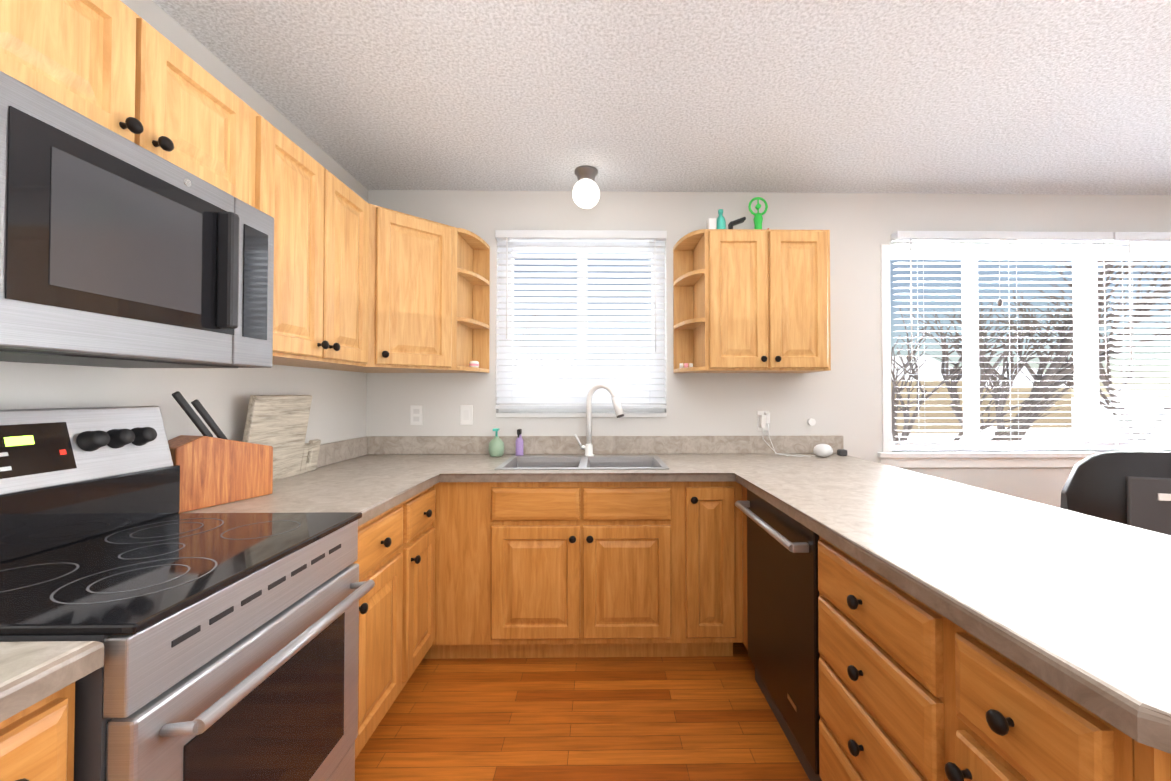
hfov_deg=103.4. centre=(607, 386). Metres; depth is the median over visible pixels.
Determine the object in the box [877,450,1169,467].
sill
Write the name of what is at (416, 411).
outlet plates
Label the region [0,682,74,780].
base cabinet
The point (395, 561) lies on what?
base cabinet
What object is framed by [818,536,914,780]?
base cabinet
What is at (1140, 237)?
window blind
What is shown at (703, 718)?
floor
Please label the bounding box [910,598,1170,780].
base cabinet
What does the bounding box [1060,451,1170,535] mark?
office chair
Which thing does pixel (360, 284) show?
upper cabinet
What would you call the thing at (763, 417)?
outlet plates
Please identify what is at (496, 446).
soap dispenser
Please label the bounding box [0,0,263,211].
upper cabinet
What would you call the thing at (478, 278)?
shelf
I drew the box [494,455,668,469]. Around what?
sink
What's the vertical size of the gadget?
0.035 m
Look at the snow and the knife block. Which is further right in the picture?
the snow
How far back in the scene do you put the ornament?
2.65 m
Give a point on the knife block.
(221, 468)
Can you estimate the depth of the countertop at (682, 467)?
2.15 m
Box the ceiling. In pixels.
[152,0,1170,194]
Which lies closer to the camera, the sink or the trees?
the sink
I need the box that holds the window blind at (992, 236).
[891,231,1114,445]
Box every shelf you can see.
[457,228,489,372]
[673,229,704,372]
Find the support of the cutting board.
on the countertop at (371, 493)
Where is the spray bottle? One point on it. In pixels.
(519, 445)
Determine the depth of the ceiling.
1.80 m
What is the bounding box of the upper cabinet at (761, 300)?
[693,229,830,372]
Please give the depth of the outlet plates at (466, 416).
2.66 m
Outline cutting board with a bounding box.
[242,395,320,480]
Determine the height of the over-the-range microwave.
0.434 m
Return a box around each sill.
[496,412,666,416]
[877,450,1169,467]
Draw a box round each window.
[499,241,664,411]
[881,244,1170,451]
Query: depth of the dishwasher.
1.56 m
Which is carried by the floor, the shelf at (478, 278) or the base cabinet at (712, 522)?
the base cabinet at (712, 522)
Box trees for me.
[513,260,1170,441]
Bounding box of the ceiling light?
[572,166,599,208]
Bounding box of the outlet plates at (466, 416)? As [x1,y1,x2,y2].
[460,405,472,424]
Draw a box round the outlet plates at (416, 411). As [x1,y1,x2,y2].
[410,405,422,424]
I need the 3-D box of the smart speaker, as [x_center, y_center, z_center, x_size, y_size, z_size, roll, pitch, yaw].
[1.183,0.350,2.536,0.100,0.072,0.100,0,-1,-1]
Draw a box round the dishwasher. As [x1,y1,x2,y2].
[735,489,821,780]
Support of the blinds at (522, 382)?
attached to the window at (579, 410)
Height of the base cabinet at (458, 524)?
0.828 m
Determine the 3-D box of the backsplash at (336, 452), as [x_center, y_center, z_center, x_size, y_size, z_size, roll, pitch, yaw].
[-1.368,0.326,1.969,0.019,0.104,1.299,0,-1,-1]
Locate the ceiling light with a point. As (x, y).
(586, 193)
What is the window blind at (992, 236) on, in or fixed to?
attached to the window at (1088, 353)
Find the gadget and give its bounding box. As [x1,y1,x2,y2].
[837,449,846,455]
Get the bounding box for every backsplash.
[317,436,368,467]
[369,435,843,454]
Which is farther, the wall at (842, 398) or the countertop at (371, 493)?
the wall at (842, 398)
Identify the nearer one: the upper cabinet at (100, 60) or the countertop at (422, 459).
the upper cabinet at (100, 60)
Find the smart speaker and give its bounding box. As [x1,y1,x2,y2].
[813,444,832,456]
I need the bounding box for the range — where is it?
[0,406,374,780]
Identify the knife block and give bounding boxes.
[168,391,272,512]
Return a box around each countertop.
[0,641,103,722]
[183,470,442,525]
[316,454,904,481]
[325,454,474,465]
[731,470,1170,753]
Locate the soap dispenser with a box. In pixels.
[488,428,503,456]
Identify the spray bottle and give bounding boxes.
[516,429,522,455]
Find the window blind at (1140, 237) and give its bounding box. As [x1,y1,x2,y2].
[1104,232,1170,444]
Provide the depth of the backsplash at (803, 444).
2.66 m
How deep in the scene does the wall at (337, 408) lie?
1.59 m
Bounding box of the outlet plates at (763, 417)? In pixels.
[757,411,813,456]
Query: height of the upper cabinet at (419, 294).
0.734 m
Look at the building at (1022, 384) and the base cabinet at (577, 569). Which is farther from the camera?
the building at (1022, 384)
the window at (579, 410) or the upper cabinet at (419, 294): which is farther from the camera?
the window at (579, 410)
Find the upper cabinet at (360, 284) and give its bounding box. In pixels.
[264,118,375,371]
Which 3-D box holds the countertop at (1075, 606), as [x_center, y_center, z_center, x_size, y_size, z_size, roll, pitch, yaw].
[0.982,0.387,1.173,0.824,0.040,1.680,0,-1,-1]
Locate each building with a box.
[611,378,650,378]
[891,356,980,432]
[981,366,1073,427]
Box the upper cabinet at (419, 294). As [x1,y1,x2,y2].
[363,206,472,372]
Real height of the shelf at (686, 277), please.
0.734 m
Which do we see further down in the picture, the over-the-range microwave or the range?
the range
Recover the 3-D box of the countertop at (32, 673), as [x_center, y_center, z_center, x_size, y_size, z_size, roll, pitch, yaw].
[-1.030,0.369,0.034,0.640,0.040,1.243,0,-1,-1]
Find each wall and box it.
[0,0,367,443]
[366,190,1170,574]
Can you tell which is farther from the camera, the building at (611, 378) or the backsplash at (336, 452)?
the building at (611, 378)
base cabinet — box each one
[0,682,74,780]
[352,486,435,758]
[423,482,482,658]
[483,482,682,657]
[683,481,742,656]
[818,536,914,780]
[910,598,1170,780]
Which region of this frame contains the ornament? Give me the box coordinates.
[997,247,1002,306]
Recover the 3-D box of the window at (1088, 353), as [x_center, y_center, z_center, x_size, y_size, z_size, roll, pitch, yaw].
[2.909,-0.224,2.787,2.602,1.219,0.128,0,-1,-1]
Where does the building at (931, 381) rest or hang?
on the snow
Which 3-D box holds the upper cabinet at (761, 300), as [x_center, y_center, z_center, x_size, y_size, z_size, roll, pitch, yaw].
[0.830,-0.449,2.523,0.654,0.734,0.360,0,-1,-1]
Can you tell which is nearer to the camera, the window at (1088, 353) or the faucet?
the faucet
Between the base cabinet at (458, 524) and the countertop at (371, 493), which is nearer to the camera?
the countertop at (371, 493)
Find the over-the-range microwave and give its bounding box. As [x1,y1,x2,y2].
[0,71,273,367]
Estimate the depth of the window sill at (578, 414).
2.67 m
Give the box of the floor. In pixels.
[355,643,809,780]
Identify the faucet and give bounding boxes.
[574,383,623,456]
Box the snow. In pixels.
[892,397,1170,441]
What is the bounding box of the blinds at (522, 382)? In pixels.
[495,230,666,408]
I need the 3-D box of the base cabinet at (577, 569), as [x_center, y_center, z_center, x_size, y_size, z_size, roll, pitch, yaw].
[-0.114,0.840,2.347,0.856,0.828,0.604,0,-1,-1]

